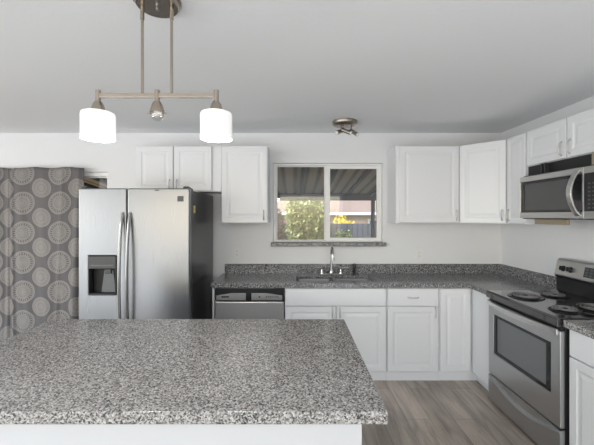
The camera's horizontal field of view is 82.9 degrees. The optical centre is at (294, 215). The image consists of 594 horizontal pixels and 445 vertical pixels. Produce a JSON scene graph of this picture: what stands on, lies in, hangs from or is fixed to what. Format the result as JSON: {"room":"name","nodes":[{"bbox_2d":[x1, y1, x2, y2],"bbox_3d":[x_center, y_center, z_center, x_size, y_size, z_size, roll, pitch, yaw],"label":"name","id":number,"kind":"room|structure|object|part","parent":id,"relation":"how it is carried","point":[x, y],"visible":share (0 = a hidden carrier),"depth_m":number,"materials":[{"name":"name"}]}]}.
{"room":"kitchen","nodes":[
{"label":"kitchen","id":0,"kind":"room"},
{"bbox_2d":[0,133,500,280],"bbox_3d":[-2.127,0.316,3.734,9.046,2.440,0.140,0,0,0],"label":"wall","id":1,"kind":"structure","parent":0,"point":[441,243],"depth_m":3.66,"materials":[{"name":"white paint"}]},
{"bbox_2d":[0,167,12,340],"bbox_3d":[-3.453,0.501,3.600,0.897,2.046,0.068,0,0,0],"label":"curtain","id":2,"kind":"object","parent":1,"relation":"hanging from","point":[4,172],"visible":0.57,"depth_m":3.60,"materials":[{"name":"fabric"}]},
{"bbox_2d":[9,167,83,336],"bbox_3d":[-2.637,0.501,3.564,0.798,2.046,0.057,0,0,0],"label":"curtain","id":3,"kind":"object","parent":1,"relation":"hanging from","point":[43,202],"visible":0.7,"depth_m":3.57,"materials":[{"name":"fabric"}]},
{"bbox_2d":[84,172,107,187],"bbox_3d":[-2.995,0.528,3.734,1.906,2.012,0.120,0,0,0],"label":"door frame","id":4,"kind":"structure","parent":1,"relation":"in","point":[86,174],"depth_m":3.67,"materials":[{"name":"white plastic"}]},
{"bbox_2d":[136,146,219,193],"bbox_3d":[-1.204,-0.472,3.481,0.763,0.456,0.362,0,0,0],"label":"upper cabinet","id":5,"kind":"object","parent":1,"relation":"attached to","point":[156,166],"visible":0.78,"depth_m":3.33,"materials":[{"name":"white paint"}]},
{"bbox_3d":[-1.394,-0.473,3.344,0.364,0.442,0.020,0,0,0],"label":"door","id":6,"kind":"part","parent":5,"relation":"part of","materials":[{"name":"white paint"}]},
{"bbox_3d":[-1.015,-0.473,3.344,0.370,0.442,0.020,0,0,0],"label":"door","id":7,"kind":"part","parent":5,"relation":"part of","materials":[{"name":"white paint"}]},
{"bbox_2d":[213,146,221,193],"bbox_3d":[-0.778,-0.472,3.508,0.084,0.456,0.308,0,0,0],"label":"filler panel","id":8,"kind":"object","parent":1,"relation":"attached to","point":[217,150],"visible":0.71,"depth_m":3.35,"materials":[{"name":"white paint"}]},
{"bbox_2d":[234,248,239,257],"bbox_3d":[-0.630,0.401,3.659,0.070,0.114,0.009,0,0,0],"label":"wall outlet","id":9,"kind":"object","parent":1,"relation":"attached to","point":[236,250],"visible":1,"depth_m":3.66,"materials":[{"name":"white plastic"}]},
{"bbox_2d":[222,146,269,222],"bbox_3d":[-0.503,-0.315,3.481,0.462,0.771,0.362,0,0,0],"label":"upper cabinet","id":10,"kind":"object","parent":1,"relation":"attached to","point":[245,169],"visible":1,"depth_m":3.33,"materials":[{"name":"white paint"}]},
{"bbox_2d":[271,164,385,245],"bbox_3d":[0.361,-0.124,3.694,1.247,0.904,0.160,0,0,0],"label":"window","id":11,"kind":"structure","parent":1,"relation":"in","point":[327,241],"depth_m":3.69,"materials":[{"name":"white plastic"}]},
{"bbox_3d":[0.075,-0.141,3.752,0.570,0.830,0.025,0,0,0],"label":"fixed sash","id":12,"kind":"part","parent":11,"relation":"part of","materials":[{"name":"white plastic"}]},
{"bbox_3d":[0.361,0.307,3.654,1.247,0.042,0.080,0,0,0],"label":"sill","id":13,"kind":"part","parent":11,"relation":"part of","materials":[{"name":"grey stone"}]},
{"bbox_3d":[0.634,-0.140,3.720,0.598,0.828,0.028,0,0,0],"label":"sliding sash","id":14,"kind":"part","parent":11,"relation":"part of","materials":[{"name":"white plastic"}]},
{"bbox_2d":[416,249,422,258],"bbox_3d":[1.355,0.416,3.659,0.070,0.114,0.009,0,0,0],"label":"wall outlet","id":15,"kind":"object","parent":1,"relation":"attached to","point":[419,252],"visible":1,"depth_m":3.66,"materials":[{"name":"white plastic"}]},
{"bbox_2d":[387,146,458,222],"bbox_3d":[1.319,-0.315,3.481,0.629,0.771,0.362,0,0,0],"label":"upper cabinet","id":16,"kind":"object","parent":1,"relation":"attached to","point":[423,181],"visible":1,"depth_m":3.33,"materials":[{"name":"white paint"}]},
{"bbox_2d":[459,139,507,223],"bbox_3d":[1.938,-0.315,3.353,0.612,0.771,0.618,0,0,0],"label":"upper cabinet","id":17,"kind":"object","parent":1,"relation":"attached to","point":[482,166],"visible":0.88,"depth_m":3.18,"materials":[{"name":"white paint"}]},
{"bbox_2d":[0,0,593,132],"bbox_3d":[-2.127,-0.964,-1.173,9.046,0.120,9.954,0,0,0],"label":"ceiling","id":18,"kind":"structure","parent":0,"point":[277,66],"depth_m":1.95,"materials":[{"name":"white paint"}]},
{"bbox_2d":[80,0,231,142],"bbox_3d":[-0.574,-0.612,1.400,0.622,0.584,0.194,0,0,0],"label":"pendant light","id":19,"kind":"object","parent":18,"relation":"hanging from","point":[97,124],"visible":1,"depth_m":1.39,"materials":[{"name":"silver metal"}]},
{"bbox_3d":[-0.820,-0.376,1.400,0.130,0.112,0.130,0,0,0],"label":"lamp shade","id":20,"kind":"part","parent":19,"relation":"part of","materials":[{"name":"white glass"}]},
{"bbox_3d":[-0.636,-0.693,1.400,0.016,0.361,0.016,0,0,0],"label":"rod","id":21,"kind":"part","parent":19,"relation":"part of","materials":[{"name":"silver metal"}]},
{"bbox_3d":[-0.514,-0.693,1.400,0.016,0.361,0.016,0,0,0],"label":"rod","id":22,"kind":"part","parent":19,"relation":"part of","materials":[{"name":"silver metal"}]},
{"bbox_3d":[-0.328,-0.376,1.400,0.130,0.112,0.130,0,0,0],"label":"lamp shade","id":23,"kind":"part","parent":19,"relation":"part of","materials":[{"name":"white glass"}]},
{"bbox_2d":[332,118,358,136],"bbox_3d":[0.480,-0.826,3.210,0.246,0.154,0.236,0,0,0],"label":"ceiling spotlight","id":24,"kind":"object","parent":18,"relation":"attached to","point":[342,123],"visible":1,"depth_m":3.15,"materials":[{"name":"silver metal"}]},
{"bbox_2d":[362,380,537,444],"bbox_3d":[-2.127,1.586,-1.173,9.046,0.100,9.954,0,0,0],"label":"floor","id":25,"kind":"structure","parent":0,"point":[420,412],"depth_m":2.55,"materials":[{"name":"brown wood"}]},
{"bbox_2d":[79,186,212,318],"bbox_3d":[-1.324,0.644,3.125,0.910,1.784,0.900,0,0,0],"label":"refrigerator","id":26,"kind":"object","parent":25,"relation":"on","point":[145,253],"visible":0.77,"depth_m":2.76,"materials":[{"name":"silver metal"}]},
{"bbox_3d":[-1.582,0.631,2.793,0.394,1.719,0.070,0,0,0],"label":"freezer door","id":27,"kind":"part","parent":26,"relation":"part of","materials":[{"name":"metal"}]},
{"bbox_3d":[-1.412,0.546,2.724,0.022,1.154,0.099,0,0,0],"label":"handle","id":28,"kind":"part","parent":26,"relation":"part of","materials":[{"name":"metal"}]},
{"bbox_3d":[-1.350,0.546,2.724,0.022,1.154,0.099,0,0,0],"label":"handle","id":29,"kind":"part","parent":26,"relation":"part of","materials":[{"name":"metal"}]},
{"bbox_3d":[-1.123,0.631,2.793,0.508,1.719,0.070,0,0,0],"label":"door","id":30,"kind":"part","parent":26,"relation":"part of","materials":[{"name":"metal"}]},
{"bbox_2d":[0,424,361,444],"bbox_3d":[-0.584,1.100,1.558,1.612,0.872,0.886,0,0,0],"label":"base cabinet","id":31,"kind":"object","parent":25,"relation":"on","point":[10,434],"visible":0.07,"depth_m":1.11,"materials":[{"name":"white paint"}]},
{"bbox_2d":[0,319,387,423],"bbox_3d":[-0.585,0.643,1.548,1.764,0.042,0.963,0,0,0],"label":"countertop","id":32,"kind":"structure","parent":31,"relation":"on","point":[54,371],"depth_m":1.31,"materials":[{"name":"grey stone"}]},
{"bbox_2d":[212,288,214,318],"bbox_3d":[-0.759,1.101,3.392,0.018,0.869,0.537,0,0,0],"label":"end panel","id":33,"kind":"object","parent":25,"relation":"on","point":[213,289],"visible":0.2,"depth_m":3.12,"materials":[{"name":"white paint"}]},
{"bbox_2d":[215,288,284,318],"bbox_3d":[-0.423,1.103,3.371,0.642,0.866,0.538,0,0,0],"label":"dishwasher","id":34,"kind":"object","parent":25,"relation":"on","point":[230,303],"visible":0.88,"depth_m":3.11,"materials":[{"name":"grey metal"}]},
{"bbox_3d":[-0.423,1.115,3.123,0.636,0.642,0.033,0,0,0],"label":"door panel","id":35,"kind":"part","parent":34,"relation":"part of","materials":[{"name":"metal"}]},
{"bbox_3d":[-0.423,0.731,3.124,0.636,0.121,0.029,0,0,0],"label":"control panel","id":36,"kind":"part","parent":34,"relation":"part of","materials":[{"name":"black plastic"}]},
{"bbox_2d":[285,288,385,379],"bbox_3d":[0.379,1.101,3.358,0.947,0.869,0.554,0,0,0],"label":"base cabinet","id":37,"kind":"object","parent":25,"relation":"on","point":[363,310],"visible":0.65,"depth_m":3.12,"materials":[{"name":"white paint"}]},
{"bbox_3d":[0.144,1.142,3.124,0.464,0.602,0.020,0,0,0],"label":"door","id":38,"kind":"part","parent":37,"relation":"part of","materials":[{"name":"white paint"}]},
{"bbox_3d":[0.379,0.754,3.124,0.933,0.160,0.020,0,0,0],"label":"drawer","id":39,"kind":"part","parent":37,"relation":"part of","materials":[{"name":"white paint"}]},
{"bbox_3d":[0.616,1.142,3.124,0.459,0.602,0.020,0,0,0],"label":"door","id":40,"kind":"part","parent":37,"relation":"part of","materials":[{"name":"white paint"}]},
{"bbox_2d":[386,288,437,379],"bbox_3d":[1.096,1.101,3.358,0.484,0.869,0.554,0,0,0],"label":"base cabinet","id":41,"kind":"object","parent":25,"relation":"on","point":[411,313],"visible":0.86,"depth_m":3.12,"materials":[{"name":"white paint"}]},
{"bbox_3d":[1.095,0.754,3.124,0.467,0.160,0.020,0,0,0],"label":"drawer","id":42,"kind":"part","parent":41,"relation":"part of","materials":[{"name":"white paint"}]},
{"bbox_2d":[438,288,489,390],"bbox_3d":[1.792,1.101,3.212,0.905,0.869,0.845,0,0,0],"label":"base cabinet","id":43,"kind":"object","parent":25,"relation":"on","point":[463,313],"visible":0.35,"depth_m":3.12,"materials":[{"name":"white paint"}]},
{"bbox_2d":[211,264,555,294],"bbox_3d":[0.733,0.593,3.226,3.025,0.146,0.874,0,0,0],"label":"countertop","id":44,"kind":"structure","parent":43,"relation":"on","point":[481,278],"depth_m":3.46,"materials":[{"name":"grey stone"}]},
{"bbox_2d":[314,247,348,274],"bbox_3d":[0.385,0.471,3.495,0.372,0.302,0.188,0,0,0],"label":"kitchen faucet","id":45,"kind":"object","parent":44,"relation":"on","point":[331,272],"visible":1,"depth_m":3.55,"materials":[{"name":"silver metal"}]},
{"bbox_3d":[0.253,0.575,3.565,0.108,0.069,0.044,0,0,0],"label":"lever handle","id":46,"kind":"part","parent":45,"relation":"part of","materials":[{"name":"silver metal"}]},
{"bbox_3d":[0.385,0.616,3.565,0.250,0.012,0.044,0,0,0],"label":"plate","id":47,"kind":"part","parent":45,"relation":"part of","materials":[{"name":"silver metal"}]},
{"bbox_3d":[0.385,0.465,3.495,0.048,0.290,0.188,0,0,0],"label":"spout","id":48,"kind":"part","parent":45,"relation":"part of","materials":[{"name":"silver metal"}]},
{"bbox_2d":[297,278,370,280],"bbox_3d":[0.390,0.757,3.350,0.750,0.214,0.300,0,0,0],"label":"sink","id":49,"kind":"object","parent":44,"relation":"in","point":[299,279],"visible":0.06,"depth_m":3.50,"materials":[{"name":"metal"}]},
{"bbox_3d":[0.195,0.743,3.350,0.360,0.187,0.300,0,0,0],"label":"bowl","id":50,"kind":"part","parent":49,"relation":"part of","materials":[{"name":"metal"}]},
{"bbox_3d":[0.585,0.743,3.350,0.360,0.187,0.300,0,0,0],"label":"bowl","id":51,"kind":"part","parent":49,"relation":"part of","materials":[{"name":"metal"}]},
{"bbox_2d":[352,263,355,274],"bbox_3d":[0.628,0.560,3.554,0.044,0.124,0.046,0,0,0],"label":"sprayer","id":52,"kind":"object","parent":44,"relation":"on","point":[354,264],"visible":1,"depth_m":3.54,"materials":[{"name":"black plastic"}]},
{"bbox_3d":[1.488,1.058,3.124,0.280,0.769,0.020,0,0,0],"label":"door","id":53,"kind":"part","parent":43,"relation":"part of","materials":[{"name":"white paint"}]},
{"bbox_3d":[1.651,1.058,2.955,0.019,0.769,0.316,0,0,0],"label":"return panel door","id":54,"kind":"part","parent":43,"relation":"part of","materials":[{"name":"white paint"}]},
{"bbox_2d":[486,258,593,444],"bbox_3d":[1.891,0.940,2.404,0.689,1.192,0.757,0,0,0],"label":"electric range","id":55,"kind":"object","parent":25,"relation":"on","point":[529,343],"visible":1,"depth_m":2.34,"materials":[{"name":"silver metal"}]},
{"bbox_3d":[1.573,0.706,2.404,0.055,0.042,0.733,0,0,0],"label":"handle","id":56,"kind":"part","parent":55,"relation":"part of","materials":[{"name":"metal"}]},
{"bbox_3d":[1.613,1.402,2.404,0.034,0.208,0.749,0,0,0],"label":"storage drawer","id":57,"kind":"part","parent":55,"relation":"part of","materials":[{"name":"metal"}]},
{"bbox_3d":[1.615,0.992,2.404,0.031,0.588,0.749,0,0,0],"label":"oven door","id":58,"kind":"part","parent":55,"relation":"part of","materials":[{"name":"metal"}]},
{"bbox_2d":[486,289,593,326],"bbox_3d":[1.871,0.634,2.404,0.578,0.067,0.757,0,0,0],"label":"cooktop","id":59,"kind":"object","parent":55,"relation":"in","point":[551,307],"depth_m":2.38,"materials":[{"name":"black metal"}]},
{"bbox_3d":[2.138,0.417,2.697,0.032,0.048,0.048,13,0,0],"label":"knob","id":60,"kind":"part","parent":55,"relation":"part of","materials":[{"name":"black plastic"}]},
{"bbox_3d":[2.138,0.417,2.627,0.032,0.048,0.048,13,0,0],"label":"knob","id":61,"kind":"part","parent":55,"relation":"part of","materials":[{"name":"black plastic"}]},
{"bbox_2d":[569,330,593,444],"bbox_3d":[1.925,1.101,1.718,0.637,0.869,0.600,0,0,0],"label":"base cabinet","id":62,"kind":"object","parent":25,"relation":"on","point":[581,363],"visible":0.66,"depth_m":1.93,"materials":[{"name":"white paint"}]},
{"bbox_2d":[563,320,593,338],"bbox_3d":[1.927,0.593,1.709,0.635,0.146,0.618,0,0,0],"label":"countertop","id":63,"kind":"structure","parent":62,"relation":"on","point":[584,327],"depth_m":1.93,"materials":[{"name":"grey stone"}]},
{"bbox_3d":[1.649,0.754,1.718,0.020,0.160,0.584,0,0,0],"label":"drawer","id":64,"kind":"part","parent":62,"relation":"part of","materials":[{"name":"white paint"}]},
{"bbox_2d":[501,96,593,275],"bbox_3d":[2.321,0.316,-1.168,0.150,2.440,9.664,0,0,0],"label":"wall","id":65,"kind":"structure","parent":0,"point":[536,248],"depth_m":3.01,"materials":[{"name":"white paint"}]},
{"bbox_2d":[505,132,547,224],"bbox_3d":[2.063,-0.315,2.921,0.361,0.771,0.262,0,0,0],"label":"upper cabinet","id":66,"kind":"object","parent":65,"relation":"attached to","point":[517,168],"visible":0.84,"depth_m":2.92,"materials":[{"name":"white paint"}]},
{"bbox_3d":[1.925,-0.315,2.914,0.020,0.759,0.235,0,0,0],"label":"door","id":67,"kind":"part","parent":66,"relation":"part of","materials":[{"name":"white paint"}]},
{"bbox_2d":[527,108,593,166],"bbox_3d":[2.063,-0.553,2.372,0.361,0.294,0.830,0,0,0],"label":"upper cabinet","id":68,"kind":"object","parent":65,"relation":"attached to","point":[572,136],"visible":0.98,"depth_m":2.40,"materials":[{"name":"white paint"}]},
{"bbox_3d":[1.925,-0.553,2.578,0.020,0.282,0.403,0,0,0],"label":"door","id":69,"kind":"part","parent":68,"relation":"part of","materials":[{"name":"white paint"}]},
{"bbox_2d":[520,152,593,224],"bbox_3d":[2.018,-0.170,2.382,0.444,0.468,0.800,0,0,0],"label":"microwave","id":70,"kind":"object","parent":68,"relation":"attached to","point":[559,192],"visible":1,"depth_m":2.39,"materials":[{"name":"grey metal"}]},
{"bbox_3d":[1.879,-0.149,2.474,0.034,0.335,0.615,0,0,0],"label":"door","id":71,"kind":"part","parent":70,"relation":"part of","materials":[{"name":"metal"}]},
{"bbox_3d":[2.057,0.020,2.382,0.350,0.008,0.780,0,0,0],"label":"underside plate","id":72,"kind":"part","parent":70,"relation":"part of","materials":[{"name":"grey plastic"}]},
{"bbox_3d":[1.832,-0.152,2.210,0.073,0.305,0.040,0,0,0],"label":"handle","id":73,"kind":"part","parent":70,"relation":"part of","materials":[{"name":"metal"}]},
{"bbox_3d":[1.879,-0.149,2.074,0.034,0.335,0.183,0,0,0],"label":"control panel","id":74,"kind":"part","parent":70,"relation":"part of","materials":[{"name":"metal"}]},
{"bbox_3d":[1.899,-0.484,2.409,0.034,0.106,0.010,0,0,0],"label":"handle","id":75,"kind":"part","parent":68,"relation":"part of","materials":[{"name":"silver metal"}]},
{"bbox_3d":[1.899,-0.484,2.335,0.034,0.106,0.010,0,0,0],"label":"handle","id":76,"kind":"part","parent":68,"relation":"part of","materials":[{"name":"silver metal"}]},
{"bbox_3d":[1.925,-0.553,2.167,0.020,0.282,0.403,0,0,0],"label":"door","id":77,"kind":"part","parent":68,"relation":"part of","materials":[{"name":"white paint"}]},
{"label":"outside","id":78,"kind":"structure","parent":0,"visible":0},
{"bbox_3d":[0.000,1.961,23.800,60.000,0.150,32.400,0,0,0],"label":"lawn","id":79,"kind":"structure","parent":78,"visible":0},
{"bbox_2d":[277,206,287,239],"bbox_3d":[-0.611,0.666,7.698,0.978,2.450,0.465,0,0,0],"label":"fence","id":80,"kind":"object","parent":79,"relation":"on","point":[281,235],"visible":0.09,"depth_m":7.65,"materials":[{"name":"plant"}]},
{"bbox_2d":[284,201,323,239],"bbox_3d":[0.291,0.407,8.422,1.226,2.968,0.757,0,0,0],"label":"leafy shrub","id":81,"kind":"object","parent":79,"relation":"on","point":[306,222],"visible":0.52,"depth_m":8.21,"materials":[{"name":"green plant"}]},
{"bbox_2d":[277,201,375,223],"bbox_3d":[0.000,0.011,19.465,25.000,3.750,8.270,0,0,0],"label":"house","id":82,"kind":"structure","parent":79,"relation":"on","point":[359,212],"depth_m":16.00,"materials":[{"name":"beige paint"}]},
{"bbox_2d":[284,224,375,239],"bbox_3d":[0.000,1.046,9.255,18.000,1.680,0.110,0,0,0],"label":"fence","id":83,"kind":"object","parent":79,"relation":"on","point":[357,230],"visible":0.06,"depth_m":9.20,"materials":[{"name":"grey paint"}]},
{"bbox_2d":[334,229,352,237],"bbox_3d":[1.260,1.114,8.626,0.702,1.556,0.486,0,0,0],"label":"leafy shrub","id":84,"kind":"object","parent":79,"relation":"on","point":[340,235],"visible":0.07,"depth_m":8.64,"materials":[{"name":"green plant"}]},
{"bbox_2d":[334,214,355,223],"bbox_3d":[1.447,0.925,10.211,1.078,1.978,0.806,0,0,0],"label":"leafy shrub","id":85,"kind":"object","parent":79,"relation":"on","point":[342,220],"visible":0.02,"depth_m":10.05,"materials":[{"name":"yellow plant"}]},
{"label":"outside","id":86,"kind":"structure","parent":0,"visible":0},
{"bbox_3d":[-0.500,1.746,5.703,13.000,0.180,3.795,0,0,0],"label":"patio slab","id":87,"kind":"object","parent":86,"visible":0},
{"bbox_2d":[84,167,375,237],"bbox_3d":[0.000,0.361,5.554,10.000,2.590,3.491,0,0,0],"label":"patio cover","id":88,"kind":"object","parent":87,"relation":"on","point":[293,183],"visible":0.18,"depth_m":6.33,"materials":[{"name":"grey metal"}]},
{"bbox_3d":[0.000,-0.708,5.562,10.000,0.452,3.476,0,0,0],"label":"roof panel","id":89,"kind":"part","parent":88,"relation":"part of","materials":[{"name":"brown metal"}]},
{"bbox_3d":[1.655,0.661,7.145,0.070,1.989,0.070,0,0,0],"label":"post","id":90,"kind":"part","parent":88,"relation":"part of","materials":[{"name":"brown paint"}]}
]}

